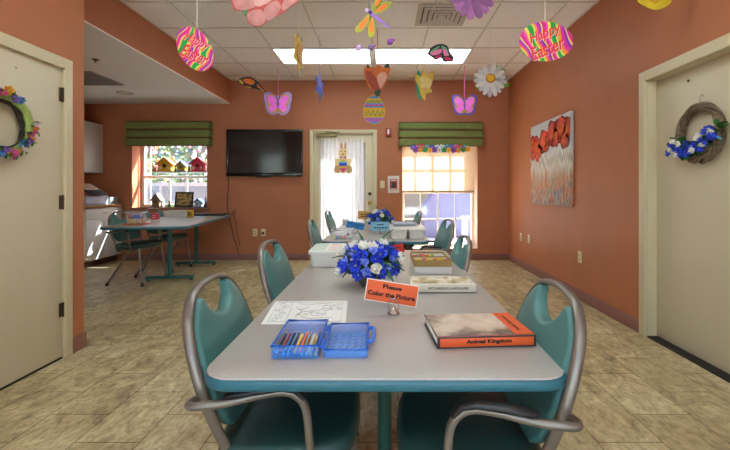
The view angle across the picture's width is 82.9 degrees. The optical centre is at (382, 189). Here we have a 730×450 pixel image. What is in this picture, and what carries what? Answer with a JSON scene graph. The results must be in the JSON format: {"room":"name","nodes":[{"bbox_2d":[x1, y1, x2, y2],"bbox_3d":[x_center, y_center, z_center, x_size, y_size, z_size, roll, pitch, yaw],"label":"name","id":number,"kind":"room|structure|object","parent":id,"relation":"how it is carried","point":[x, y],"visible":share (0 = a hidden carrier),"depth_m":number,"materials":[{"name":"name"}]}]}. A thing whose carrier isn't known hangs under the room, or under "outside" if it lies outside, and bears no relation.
{"room":"activity room","nodes":[
{"label":"activity room","id":0,"kind":"room"},
{"bbox_2d":[0,0,83,337],"bbox_3d":[-2.248,-0.400,0.247,0.305,3.000,5.294,0,0,0],"label":"wall","id":1,"kind":"structure","parent":0,"point":[56,27],"depth_m":2.79,"materials":[{"name":"paint"}]},
{"bbox_2d":[0,31,72,390],"bbox_3d":[-2.164,0.118,2.240,0.182,1.963,1.060,0,0,0],"label":"door","id":2,"kind":"structure","parent":1,"relation":"in","point":[36,188],"depth_m":2.50,"materials":[{"name":"beige paint"}]},
{"bbox_2d":[0,86,40,160],"bbox_3d":[-2.046,-0.363,2.244,0.102,0.406,0.384,0,0,0],"label":"wreath","id":3,"kind":"object","parent":2,"relation":"attached to","point":[8,95],"visible":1,"depth_m":2.33,"materials":[{"name":"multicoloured plant"}]},
{"bbox_2d":[1,146,10,153],"bbox_3d":[-2.018,-0.217,2.209,0.023,0.042,0.044,21,39,23],"label":"flower","id":4,"kind":"object","parent":3,"relation":"on","point":[4,150],"depth_m":2.21,"materials":[{"name":"purple fabric"}]},
{"bbox_2d":[4,86,15,94],"bbox_3d":[-2.023,-0.538,2.235,0.028,0.051,0.048,-7,18,26],"label":"flower","id":5,"kind":"object","parent":3,"relation":"on","point":[9,90],"depth_m":2.24,"materials":[{"name":"yellow fabric"}]},
{"bbox_2d":[11,148,19,156],"bbox_3d":[-2.014,-0.205,2.259,0.024,0.053,0.051,-23,5,-2],"label":"flower","id":6,"kind":"object","parent":3,"relation":"on","point":[14,152],"depth_m":2.27,"materials":[{"name":"fabric"}]},
{"bbox_2d":[11,95,20,102],"bbox_3d":[-2.011,-0.499,2.261,0.028,0.046,0.044,0,0,15],"label":"flower","id":7,"kind":"object","parent":3,"relation":"on","point":[14,98],"depth_m":2.27,"materials":[{"name":"purple fabric"}]},
{"bbox_2d":[73,332,86,352],"bbox_3d":[-2.241,1.050,0.253,0.317,0.100,5.306,0,0,0],"label":"baseboard","id":8,"kind":"structure","parent":1,"relation":"attached to","point":[79,342],"depth_m":2.83,"materials":[{"name":"brown plastic"}]},
{"bbox_2d":[84,20,230,103],"bbox_3d":[-3.550,-1.359,2.050,2.300,0.012,8.900,0,0,0],"label":"ceiling","id":9,"kind":"structure","parent":0,"point":[150,81],"depth_m":5.01,"materials":[{"name":"white paint"}]},
{"bbox_2d":[84,71,123,85],"bbox_3d":[-3.620,-1.347,5.000,0.600,0.012,0.600,0,0,0],"label":"ceiling vent","id":10,"kind":"object","parent":9,"relation":"in","point":[91,78],"visible":0.52,"depth_m":5.09,"materials":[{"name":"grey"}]},
{"bbox_2d":[84,0,230,102],"bbox_3d":[-2.460,-1.633,4.697,0.120,0.535,3.606,0,0,0],"label":"wall header","id":11,"kind":"structure","parent":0,"point":[113,17],"depth_m":4.19,"materials":[{"name":"paint"}]},
{"bbox_2d":[84,80,507,259],"bbox_3d":[-1.337,-0.400,6.650,7.125,3.000,0.300,0,0,0],"label":"wall","id":12,"kind":"structure","parent":0,"point":[279,205],"depth_m":6.50,"materials":[{"name":"paint"}]},
{"bbox_2d":[125,121,212,146],"bbox_3d":[-3.324,-0.873,6.428,1.295,0.386,0.145,0,0,0],"label":"window valance","id":13,"kind":"object","parent":12,"relation":"attached to","point":[137,133],"visible":1,"depth_m":6.36,"materials":[{"name":"green fabric"}]},
{"bbox_2d":[129,146,208,209],"bbox_3d":[-3.360,-0.236,6.643,1.240,1.088,0.355,0,0,0],"label":"window","id":14,"kind":"structure","parent":12,"relation":"in","point":[144,176],"depth_m":6.75,"materials":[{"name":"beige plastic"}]},
{"bbox_2d":[150,193,164,206],"bbox_3d":[-3.655,0.165,6.688,0.178,0.230,0.145,0,0,0],"label":"birdhouse","id":15,"kind":"object","parent":14,"relation":"on","point":[156,199],"visible":0.88,"depth_m":6.64,"materials":[{"name":"brown"}]},
{"bbox_2d":[152,171,206,172],"bbox_3d":[-3.236,-0.288,6.689,0.929,0.020,0.138,0,0,0],"label":"glass shelf","id":16,"kind":"object","parent":14,"relation":"attached to","point":[152,171],"visible":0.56,"depth_m":6.62,"materials":[{"name":"white"}]},
{"bbox_2d":[155,157,175,170],"bbox_3d":[-3.518,-0.412,6.688,0.290,0.227,0.145,0,0,0],"label":"birdhouse","id":17,"kind":"object","parent":16,"relation":"on","point":[165,164],"visible":0.89,"depth_m":6.64,"materials":[{"name":"yellow wood"}]},
{"bbox_2d":[174,161,187,170],"bbox_3d":[-3.258,-0.385,6.688,0.184,0.174,0.145,0,0,0],"label":"birdhouse","id":18,"kind":"object","parent":16,"relation":"on","point":[181,165],"visible":0.78,"depth_m":6.64,"materials":[{"name":"yellow wood"}]},
{"bbox_2d":[189,157,206,170],"bbox_3d":[-2.989,-0.416,6.688,0.266,0.235,0.145,0,0,0],"label":"birdhouse","id":19,"kind":"object","parent":16,"relation":"on","point":[198,164],"visible":0.91,"depth_m":6.64,"materials":[{"name":"red wood"}]},
{"bbox_2d":[174,192,193,206],"bbox_3d":[-3.232,0.155,6.720,0.296,0.252,0.071,0,0,-3],"label":"picture frame","id":20,"kind":"object","parent":14,"relation":"on","point":[182,199],"visible":0.91,"depth_m":6.72,"materials":[{"name":"brown wood"}]},
{"bbox_2d":[176,194,191,204],"bbox_3d":[-3.232,0.155,6.721,0.240,0.199,0.006,0,-12,-3],"label":"print","id":21,"kind":"object","parent":20,"relation":"attached to","point":[181,199],"depth_m":6.72},
{"bbox_2d":[226,129,302,176],"bbox_3d":[-1.842,-0.571,6.450,1.180,0.742,0.096,0,0,0],"label":"television","id":22,"kind":"object","parent":12,"relation":"attached to","point":[249,152],"visible":1,"depth_m":6.41,"materials":[{"name":"black plastic"}]},
{"bbox_2d":[123,254,507,259],"bbox_3d":[-1.058,1.050,6.494,6.043,0.100,0.012,0,0,0],"label":"baseboard","id":23,"kind":"structure","parent":12,"relation":"attached to","point":[130,256],"depth_m":6.49,"materials":[{"name":"brown plastic"}]},
{"bbox_2d":[310,130,376,259],"bbox_3d":[-0.622,0.076,6.526,1.055,2.047,0.188,0,0,0],"label":"door","id":24,"kind":"structure","parent":12,"relation":"in","point":[315,135],"depth_m":6.53,"materials":[{"name":"beige paint"}]},
{"bbox_2d":[319,138,364,239],"bbox_3d":[-0.637,0.061,6.475,0.722,1.757,0.056,0,0,0],"label":"sheer curtain","id":25,"kind":"object","parent":24,"relation":"hanging from","point":[343,195],"visible":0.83,"depth_m":6.47,"materials":[{"name":"beige fabric"}]},
{"bbox_2d":[334,142,351,173],"bbox_3d":[-0.622,-0.498,6.421,0.286,0.488,0.008,0,0,0],"label":"cutout","id":26,"kind":"object","parent":25,"relation":"attached to","point":[342,165],"visible":1,"depth_m":6.42,"materials":[{"name":"brown paper"}]},
{"bbox_2d":[388,176,398,192],"bbox_3d":[0.165,-0.087,6.477,0.180,0.270,0.046,0,0,0],"label":"alarm pull station","id":27,"kind":"object","parent":12,"relation":"attached to","point":[393,181],"visible":1,"depth_m":6.49,"materials":[{"name":"beige"}]},
{"bbox_2d":[402,147,477,248],"bbox_3d":[0.895,0.083,6.645,1.190,1.685,0.290,0,0,0],"label":"window","id":28,"kind":"structure","parent":12,"relation":"in","point":[474,196],"depth_m":6.69,"materials":[{"name":"beige plastic"}]},
{"bbox_2d":[403,147,473,192],"bbox_3d":[0.895,-0.354,6.670,1.160,0.791,0.040,0,0,0],"label":"roller shade","id":29,"kind":"object","parent":28,"relation":"attached to","point":[423,172],"visible":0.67,"depth_m":6.67,"materials":[{"name":"beige fabric"}]},
{"bbox_2d":[399,122,482,146],"bbox_3d":[0.896,-0.861,6.428,1.302,0.378,0.145,0,0,0],"label":"window valance","id":30,"kind":"object","parent":12,"relation":"attached to","point":[470,134],"visible":1,"depth_m":6.36,"materials":[{"name":"green fabric"}]},
{"bbox_2d":[410,144,470,152],"bbox_3d":[0.884,-0.637,6.346,0.930,0.145,0.016,0,0,0],"label":"flower garland","id":31,"kind":"object","parent":30,"relation":"attached to","point":[452,148],"visible":1,"depth_m":6.34,"materials":[{"name":"multicoloured fabric"}]},
{"bbox_2d":[119,0,599,80],"bbox_3d":[-0.212,-1.776,2.050,4.375,0.107,8.900,0,0,0],"label":"ceiling","id":32,"kind":"structure","parent":0,"point":[240,50],"depth_m":4.48,"materials":[{"name":"tile"}]},
{"bbox_2d":[176,26,213,70],"bbox_3d":[-1.320,-1.280,2.900,0.264,0.895,0.020,0,0,0],"label":"egg","id":33,"kind":"object","parent":32,"relation":"hanging from","point":[193,46],"visible":1,"depth_m":2.90,"materials":[{"name":"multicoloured paper"}]},
{"bbox_2d":[238,28,265,91],"bbox_3d":[-1.396,-1.385,4.400,0.298,0.685,0.020,0,0,0],"label":"butterfly","id":34,"kind":"object","parent":32,"relation":"hanging from","point":[250,82],"visible":1,"depth_m":4.40,"materials":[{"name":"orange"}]},
{"bbox_2d":[231,0,297,26],"bbox_3d":[-0.832,-1.438,2.900,0.494,0.581,0.020,0,0,0],"label":"rose","id":35,"kind":"object","parent":32,"relation":"hanging from","point":[259,12],"visible":1,"depth_m":2.90,"materials":[{"name":"pink paper"}]},
{"bbox_2d":[264,69,291,114],"bbox_3d":[-1.500,-1.400,5.900,0.400,0.657,0.020,0,0,0],"label":"butterfly","id":36,"kind":"object","parent":32,"relation":"hanging from","point":[274,104],"visible":1,"depth_m":5.90,"materials":[{"name":"purple"}]},
{"bbox_2d":[293,0,303,76],"bbox_3d":[-0.651,-1.302,3.184,0.021,0.852,0.325,0,0,2],"label":"flower decoration","id":37,"kind":"object","parent":32,"relation":"hanging from","point":[298,51],"visible":1,"depth_m":3.17,"materials":[{"name":"yellow paper"}]},
{"bbox_2d":[315,35,323,102],"bbox_3d":[-0.707,-1.349,4.600,0.020,0.759,0.301,0,0,10],"label":"iris","id":38,"kind":"object","parent":32,"relation":"hanging from","point":[319,87],"visible":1,"depth_m":4.59,"materials":[{"name":"blue paper"}]},
{"bbox_2d":[271,48,371,63],"bbox_3d":[-0.755,-1.720,5.320,1.214,0.011,0.606,0,0,0],"label":"recessed light","id":39,"kind":"object","parent":32,"relation":"in","point":[285,55],"visible":0.8,"depth_m":5.28,"materials":[{"name":"beige plastic"}]},
{"bbox_2d":[363,44,384,123],"bbox_3d":[-0.107,-1.254,4.900,0.263,0.948,0.020,0,0,0],"label":"egg","id":40,"kind":"object","parent":32,"relation":"hanging from","point":[373,109],"visible":0.94,"depth_m":4.90,"materials":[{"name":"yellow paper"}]},
{"bbox_2d":[355,0,394,50],"bbox_3d":[-0.064,-1.402,3.200,0.312,0.652,0.038,0,0,0],"label":"hanging dragonfly","id":41,"kind":"object","parent":32,"relation":"hanging from","point":[378,7],"visible":1,"depth_m":3.19,"materials":[{"name":"yellow"}]},
{"bbox_2d":[359,17,367,28],"bbox_3d":[-0.151,-1.294,3.196,0.076,0.095,0.002,0,0,0],"label":"dragonfly wing","id":42,"kind":"object","parent":41,"relation":"attached to","point":[363,23],"depth_m":3.19,"materials":[{"name":"orange paper"}]},
{"bbox_2d":[376,4,386,11],"bbox_3d":[-0.009,-1.411,3.196,0.087,0.060,0.002,0,0,0],"label":"dragonfly wing","id":43,"kind":"object","parent":41,"relation":"attached to","point":[379,7],"depth_m":3.19,"materials":[{"name":"orange paper"}]},
{"bbox_2d":[364,30,389,96],"bbox_3d":[-0.061,-1.369,4.460,0.284,0.719,0.020,0,0,0],"label":"tulip","id":44,"kind":"object","parent":32,"relation":"hanging from","point":[376,78],"visible":1,"depth_m":4.46,"materials":[{"name":"orange paper"}]},
{"bbox_2d":[373,48,472,63],"bbox_3d":[0.490,-1.720,5.320,1.214,0.011,0.606,0,0,0],"label":"recessed light","id":45,"kind":"object","parent":32,"relation":"in","point":[385,55],"visible":0.9,"depth_m":5.32,"materials":[{"name":"beige plastic"}]},
{"bbox_2d":[415,35,433,100],"bbox_3d":[0.461,-1.360,4.600,0.204,0.737,0.020,0,0,0],"label":"daffodil","id":46,"kind":"object","parent":32,"relation":"hanging from","point":[424,81],"visible":1,"depth_m":4.60,"materials":[{"name":"yellow paper"}]},
{"bbox_2d":[414,4,466,25],"bbox_3d":[0.580,-1.716,4.080,0.500,0.025,0.500,0,0,0],"label":"ceiling vent","id":47,"kind":"object","parent":32,"relation":"in","point":[427,15],"visible":0.89,"depth_m":4.07,"materials":[{"name":"beige metal"}]},
{"bbox_2d":[428,14,453,62],"bbox_3d":[0.562,-1.479,4.000,0.262,0.498,0.020,0,0,0],"label":"butterfly","id":48,"kind":"object","parent":32,"relation":"hanging from","point":[437,51],"visible":0.98,"depth_m":4.00,"materials":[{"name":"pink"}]},
{"bbox_2d":[452,65,476,114],"bbox_3d":[1.125,-1.379,5.700,0.348,0.698,0.020,0,0,0],"label":"butterfly","id":49,"kind":"object","parent":32,"relation":"hanging from","point":[461,106],"visible":1,"depth_m":5.70,"materials":[{"name":"pink paper"}]},
{"bbox_2d":[450,0,493,19],"bbox_3d":[0.628,-1.461,2.900,0.350,0.534,0.020,0,0,0],"label":"flower","id":50,"kind":"object","parent":32,"relation":"hanging from","point":[472,8],"visible":1,"depth_m":2.90,"materials":[{"name":"purple paper"}]},
{"bbox_2d":[473,24,508,96],"bbox_3d":[1.128,-1.346,4.300,0.377,0.764,0.020,0,0,0],"label":"daisy","id":51,"kind":"object","parent":32,"relation":"hanging from","point":[490,80],"visible":1,"depth_m":4.29,"materials":[{"name":"grey paper"}]},
{"bbox_2d":[486,74,495,82],"bbox_3d":[1.119,-1.161,4.293,0.102,0.096,0.002,0,0,0],"label":"flower center","id":52,"kind":"object","parent":51,"relation":"on","point":[490,78],"depth_m":4.29,"materials":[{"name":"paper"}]},
{"bbox_2d":[519,21,572,61],"bbox_3d":[1.145,-1.315,2.900,0.379,0.827,0.020,0,0,0],"label":"egg","id":53,"kind":"object","parent":32,"relation":"hanging from","point":[543,41],"visible":1,"depth_m":2.90,"materials":[{"name":"multicoloured paper"}]},
{"bbox_2d":[637,0,671,9],"bbox_3d":[1.708,-1.431,2.600,0.239,0.595,0.020,0,0,0],"label":"tulip","id":54,"kind":"object","parent":32,"relation":"hanging from","point":[651,4],"visible":1,"depth_m":2.60,"materials":[{"name":"yellow paper"}]},
{"bbox_2d":[0,260,729,449],"bbox_3d":[-1.337,1.150,2.110,7.125,0.100,9.420,0,0,0],"label":"floor","id":55,"kind":"structure","parent":0,"point":[129,388],"depth_m":2.34,"materials":[{"name":"tile"}]},
{"bbox_2d":[84,206,121,268],"bbox_3d":[-4.384,0.675,6.094,0.620,0.850,0.796,0,0,0],"label":"base cabinet","id":56,"kind":"object","parent":55,"relation":"on","point":[100,248],"visible":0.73,"depth_m":5.98,"materials":[{"name":"white laminate"}]},
{"bbox_2d":[105,211,166,286],"bbox_3d":[-2.935,0.676,4.938,0.482,0.849,0.587,0,0,7],"label":"chair","id":57,"kind":"object","parent":55,"relation":"on","point":[119,235],"visible":0.77,"depth_m":4.80,"materials":[{"name":"teal plastic"}]},
{"bbox_2d":[99,215,230,280],"bbox_3d":[-2.630,0.740,5.301,0.868,0.720,2.088,0,0,-8],"label":"table","id":58,"kind":"object","parent":55,"relation":"on","point":[169,223],"visible":0.91,"depth_m":5.00,"materials":[{"name":"laminate"}]},
{"bbox_2d":[163,210,186,216],"bbox_3d":[-2.949,0.337,5.933,0.310,0.086,0.252,0,0,-8],"label":"wire basket","id":59,"kind":"object","parent":58,"relation":"on","point":[170,213],"visible":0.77,"depth_m":5.82,"materials":[{"name":"white metal"}]},
{"bbox_2d":[142,208,192,272],"bbox_3d":[-2.995,0.676,5.728,0.482,0.849,0.587,0,0,7],"label":"chair","id":60,"kind":"object","parent":55,"relation":"on","point":[177,237],"visible":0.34,"depth_m":5.63,"materials":[{"name":"teal plastic"}]},
{"bbox_2d":[182,273,359,449],"bbox_3d":[-0.282,0.676,1.211,0.482,0.849,0.587,0,0,-3],"label":"chair","id":61,"kind":"object","parent":55,"relation":"on","point":[253,420],"visible":0.61,"depth_m":1.05,"materials":[{"name":"green plastic"}]},
{"bbox_2d":[257,239,358,435],"bbox_3d":[-0.350,0.676,2.070,0.482,0.849,0.496,0,0,0],"label":"chair","id":62,"kind":"object","parent":55,"relation":"on","point":[276,273],"visible":0.34,"depth_m":1.95,"materials":[{"name":"teal plastic"}]},
{"bbox_2d":[307,219,321,246],"bbox_3d":[-0.400,0.676,3.558,0.482,0.849,0.496,0,0,-2],"label":"chair","id":63,"kind":"object","parent":55,"relation":"on","point":[315,237],"visible":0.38,"depth_m":3.42,"materials":[{"name":"teal plastic"}]},
{"bbox_2d":[325,210,336,233],"bbox_3d":[-0.465,0.676,5.102,0.482,0.849,0.496,0,0,2],"label":"chair","id":64,"kind":"object","parent":55,"relation":"on","point":[330,222],"visible":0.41,"depth_m":4.97,"materials":[{"name":"teal plastic"}]},
{"bbox_2d":[322,222,428,244],"bbox_3d":[-0.060,0.750,4.170,0.858,0.700,1.868,0,0,0],"label":"table","id":65,"kind":"object","parent":55,"relation":"on","point":[367,234],"visible":0.2,"depth_m":3.48,"materials":[{"name":"laminate"}]},
{"bbox_2d":[346,220,364,233],"bbox_3d":[-0.251,0.338,3.755,0.172,0.124,0.041,0,0,0],"label":"table sign","id":66,"kind":"object","parent":65,"relation":"on","point":[356,225],"visible":0.97,"depth_m":3.76,"materials":[{"name":"blue paper"}]},
{"bbox_2d":[358,211,371,225],"bbox_3d":[-0.208,0.316,4.654,0.159,0.167,0.041,0,0,0],"label":"table sign","id":67,"kind":"object","parent":65,"relation":"on","point":[361,214],"visible":0.7,"depth_m":4.66,"materials":[{"name":"orange paper"}]},
{"bbox_2d":[371,222,388,233],"bbox_3d":[-0.029,0.344,3.755,0.168,0.112,0.041,0,0,0],"label":"table sign","id":68,"kind":"object","parent":65,"relation":"on","point":[375,226],"visible":1,"depth_m":3.76,"materials":[{"name":"blue paper"}]},
{"bbox_2d":[365,205,395,224],"bbox_3d":[-0.028,0.279,4.238,0.331,0.242,0.286,0,0,7],"label":"flower arrangement","id":69,"kind":"object","parent":65,"relation":"on","point":[375,215],"visible":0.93,"depth_m":4.18,"materials":[{"name":"blue plant"}]},
{"bbox_2d":[389,225,407,238],"bbox_3d":[0.128,0.355,3.530,0.150,0.090,0.352,0,0,0],"label":"tub","id":70,"kind":"object","parent":65,"relation":"on","point":[399,232],"visible":0.87,"depth_m":3.37,"materials":[{"name":"white plastic"}]},
{"bbox_2d":[393,222,416,225],"bbox_3d":[0.193,0.299,3.659,0.222,0.019,0.278,0,0,0],"label":"paper stack","id":71,"kind":"object","parent":70,"relation":"on","point":[394,223],"visible":1,"depth_m":3.58,"materials":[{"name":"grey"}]},
{"bbox_2d":[407,225,425,238],"bbox_3d":[0.276,0.355,3.530,0.150,0.090,0.352,0,0,0],"label":"tub","id":72,"kind":"object","parent":65,"relation":"on","point":[413,232],"visible":0.83,"depth_m":3.37,"materials":[{"name":"white plastic"}]},
{"bbox_2d":[205,250,566,449],"bbox_3d":[0.006,0.750,1.814,0.818,0.700,1.878,0,0,0],"label":"table","id":73,"kind":"object","parent":55,"relation":"on","point":[403,356],"visible":0.65,"depth_m":1.00,"materials":[{"name":"laminate"}]},
{"bbox_2d":[261,301,347,323],"bbox_3d":[-0.249,0.399,1.357,0.274,0.002,0.264,0,0,0],"label":"page","id":74,"kind":"object","parent":73,"relation":"on","point":[280,312],"visible":1,"depth_m":1.34,"materials":[{"name":"white paper"}]},
{"bbox_2d":[270,319,375,350],"bbox_3d":[-0.143,0.382,1.072,0.250,0.034,0.196,0,0,-1],"label":"pencil case","id":75,"kind":"object","parent":73,"relation":"on","point":[328,329],"visible":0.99,"depth_m":1.04,"materials":[{"name":"blue plastic"}]},
{"bbox_2d":[308,243,346,266],"bbox_3d":[-0.300,0.356,2.280,0.180,0.088,0.322,0,0,-1],"label":"tub","id":76,"kind":"object","parent":73,"relation":"on","point":[321,254],"visible":0.73,"depth_m":2.14,"materials":[{"name":"white plastic"}]},
{"bbox_2d":[332,229,403,286],"bbox_3d":[-0.051,0.286,1.735,0.296,0.228,0.265,0,0,19],"label":"flower arrangement","id":77,"kind":"object","parent":73,"relation":"on","point":[371,259],"visible":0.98,"depth_m":1.68,"materials":[{"name":"blue plant"}]},
{"bbox_2d":[364,278,418,315],"bbox_3d":[0.028,0.342,1.332,0.180,0.115,0.041,0,0,0],"label":"table sign","id":78,"kind":"object","parent":73,"relation":"on","point":[389,292],"visible":1,"depth_m":1.34,"materials":[{"name":"orange paper"}]},
{"bbox_2d":[410,258,451,273],"bbox_3d":[0.237,0.382,2.090,0.182,0.036,0.276,0,0,0],"label":"storage box","id":79,"kind":"object","parent":73,"relation":"on","point":[417,270],"visible":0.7,"depth_m":1.96,"materials":[{"name":"white plastic"}]},
{"bbox_2d":[410,251,451,266],"bbox_3d":[0.237,0.346,2.095,0.180,0.034,0.280,0,0,0],"label":"tray","id":80,"kind":"object","parent":79,"relation":"on","point":[419,258],"visible":1,"depth_m":2.00,"materials":[{"name":"beige"}]},
{"bbox_2d":[408,276,476,292],"bbox_3d":[0.234,0.383,1.675,0.256,0.035,0.153,0,0,0],"label":"book","id":81,"kind":"object","parent":73,"relation":"on","point":[427,284],"visible":0.98,"depth_m":1.60,"materials":[{"name":"beige paper"}]},
{"bbox_2d":[411,277,471,283],"bbox_3d":[0.234,0.366,1.680,0.232,0.001,0.128,0,0,0],"label":"photograph","id":82,"kind":"object","parent":81,"relation":"on","point":[414,280],"depth_m":1.67},
{"bbox_2d":[424,313,535,348],"bbox_3d":[0.255,0.384,1.142,0.260,0.030,0.192,0,0,-4],"label":"book","id":83,"kind":"object","parent":73,"relation":"on","point":[468,330],"visible":1,"depth_m":1.09,"materials":[{"name":"orange paper"}]},
{"bbox_2d":[425,313,514,335],"bbox_3d":[0.232,0.370,1.143,0.202,0.001,0.182,0,0,-4],"label":"photograph","id":84,"kind":"object","parent":83,"relation":"on","point":[468,324],"depth_m":1.13},
{"bbox_2d":[391,211,421,249],"bbox_3d":[0.220,0.676,5.003,0.482,0.849,0.587,0,0,-3],"label":"chair","id":85,"kind":"object","parent":55,"relation":"on","point":[417,219],"visible":0.2,"depth_m":4.82,"materials":[{"name":"teal plastic"}]},
{"bbox_2d":[407,219,454,253],"bbox_3d":[0.350,0.676,3.567,0.482,0.849,0.587,0,0,-6],"label":"chair","id":86,"kind":"object","parent":55,"relation":"on","point":[444,237],"visible":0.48,"depth_m":3.44,"materials":[{"name":"teal"}]},
{"bbox_2d":[450,235,471,272],"bbox_3d":[0.235,0.676,2.299,0.482,0.849,0.496,0,0,1],"label":"chair","id":87,"kind":"object","parent":55,"relation":"on","point":[460,256],"visible":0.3,"depth_m":2.17,"materials":[{"name":"teal plastic"}]},
{"bbox_2d":[396,279,586,449],"bbox_3d":[0.253,0.676,1.135,0.482,0.849,0.587,0,0,5],"label":"chair","id":88,"kind":"object","parent":55,"relation":"on","point":[425,420],"visible":0.67,"depth_m":1.00,"materials":[{"name":"teal plastic"}]},
{"bbox_3d":[-4.384,0.675,4.494,0.620,0.850,0.796,0,0,0],"label":"base cabinet","id":89,"kind":"object","parent":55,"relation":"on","visible":0},
{"bbox_2d":[84,204,123,207],"bbox_3d":[-4.380,0.232,5.293,0.623,0.035,2.398,0,0,0],"label":"countertop","id":90,"kind":"structure","parent":89,"relation":"on","point":[101,205],"depth_m":6.01,"materials":[{"name":"beige"}]},
{"bbox_2d":[84,195,107,204],"bbox_3d":[-4.356,0.146,6.005,0.409,0.135,0.490,0,0,0],"label":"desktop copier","id":91,"kind":"object","parent":90,"relation":"on","point":[88,199],"visible":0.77,"depth_m":5.97,"materials":[{"name":"grey plastic"}]},
{"bbox_2d":[84,184,106,194],"bbox_3d":[-4.224,-0.011,5.970,0.268,0.167,0.340,0,0,0],"label":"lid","id":92,"kind":"object","parent":91,"relation":"on","point":[90,189],"visible":0.76,"depth_m":5.97,"materials":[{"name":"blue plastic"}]},
{"bbox_2d":[358,274,378,286],"bbox_3d":[-0.059,0.370,1.739,0.125,0.059,0.125,0,0,0],"label":"bowl","id":93,"kind":"object","parent":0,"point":[363,281],"depth_m":1.69,"materials":[{"name":"silver metal"}]},
{"bbox_2d":[508,0,729,319],"bbox_3d":[2.100,-0.400,1.950,0.250,3.000,9.100,0,0,0],"label":"wall","id":94,"kind":"structure","parent":0,"point":[615,41],"depth_m":3.79,"materials":[{"name":"paint"}]},
{"bbox_2d":[531,111,573,206],"bbox_3d":[1.954,-0.323,4.841,0.037,0.995,1.142,0,0,0],"label":"canvas painting","id":95,"kind":"object","parent":94,"relation":"attached to","point":[552,140],"visible":1,"depth_m":4.69,"materials":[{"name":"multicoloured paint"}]},
{"bbox_2d":[508,254,638,332],"bbox_3d":[1.969,1.050,2.050,0.012,0.100,8.900,0,0,0],"label":"baseboard","id":96,"kind":"structure","parent":94,"relation":"attached to","point":[616,314],"depth_m":3.85,"materials":[{"name":"brown plastic"}]},
{"bbox_2d":[639,33,729,382],"bbox_3d":[2.044,0.105,2.580,0.182,1.990,1.170,0,0,0],"label":"door","id":97,"kind":"structure","parent":94,"relation":"in","point":[684,206],"depth_m":2.77,"materials":[{"name":"beige paint"}]},
{"bbox_2d":[665,94,729,163],"bbox_3d":[1.982,-0.388,2.622,0.130,0.449,0.504,0,0,0],"label":"wreath","id":98,"kind":"object","parent":97,"relation":"attached to","point":[713,136],"visible":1,"depth_m":2.56,"materials":[{"name":"brown wicker"}]},
{"bbox_2d":[705,132,713,140],"bbox_3d":[1.940,-0.318,2.445,0.030,0.047,0.045,-15,27,-15],"label":"flower","id":99,"kind":"object","parent":98,"relation":"on","point":[710,135],"depth_m":2.45,"materials":[{"name":"fabric"}]},
{"bbox_3d":[-4.800,-0.400,1.950,0.200,3.000,9.100,0,0,0],"label":"wall","id":100,"kind":"structure","parent":0,"visible":0},
{"bbox_2d":[84,120,102,172],"bbox_3d":[-4.529,-0.644,6.184,0.330,0.763,0.616,0,0,0],"label":"upper cabinet","id":101,"kind":"object","parent":100,"relation":"attached to","point":[93,132],"visible":0.37,"depth_m":6.27,"materials":[{"name":"white laminate"}]},
{"label":"outside","id":102,"kind":"structure","parent":0,"visible":0},
{"bbox_2d":[426,237,470,242],"bbox_3d":[-1.000,1.210,10.900,16.000,0.180,8.200,0,0,0],"label":"courtyard","id":103,"kind":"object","parent":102,"point":[428,238],"depth_m":9.54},
{"bbox_2d":[147,147,184,182],"bbox_3d":[-5.614,0.042,9.976,1.552,2.162,1.566,0,0,0],"label":"shrub","id":104,"kind":"object","parent":103,"relation":"on","point":[157,159],"visible":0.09,"depth_m":9.97,"materials":[{"name":"green plant"}]},
{"bbox_2d":[147,181,206,203],"bbox_3d":[-4.075,0.480,8.602,3.250,1.320,0.095,0,0,0],"label":"fence","id":105,"kind":"object","parent":103,"relation":"on","point":[199,189],"visible":0.11,"depth_m":8.60,"materials":[{"name":"grey"}]},
{"bbox_2d":[147,146,206,182],"bbox_3d":[-4.751,-0.073,9.681,1.713,2.392,1.641,0,0,0],"label":"shrub","id":106,"kind":"object","parent":103,"relation":"on","point":[198,149],"visible":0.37,"depth_m":9.44,"materials":[{"name":"green plant"}]},
{"bbox_2d":[186,150,206,182],"bbox_3d":[-3.915,0.032,9.996,1.544,2.181,1.568,0,0,0],"label":"shrub","id":107,"kind":"object","parent":103,"relation":"on","point":[203,155],"visible":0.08,"depth_m":9.65,"materials":[{"name":"green plant"}]},
{"bbox_2d":[147,134,429,224],"bbox_3d":[-1.000,-0.590,12.300,16.000,3.420,0.200,0,0,0],"label":"wall","id":108,"kind":"structure","parent":103,"relation":"on","point":[411,200],"depth_m":12.20,"materials":[{"name":"beige paint"}]},
{"bbox_2d":[421,193,470,236],"bbox_3d":[1.565,0.407,10.025,1.214,1.424,0.650,0,0,0],"label":"patio cover","id":109,"kind":"object","parent":103,"relation":"on","point":[445,200],"visible":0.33,"depth_m":9.70,"materials":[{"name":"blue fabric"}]},
{"bbox_2d":[460,216,470,242],"bbox_3d":[1.678,0.810,7.700,0.400,0.620,0.400,0,0,0],"label":"garden table","id":110,"kind":"object","parent":103,"relation":"on","point":[466,221],"visible":0.18,"depth_m":7.53,"materials":[{"name":"white plastic"}]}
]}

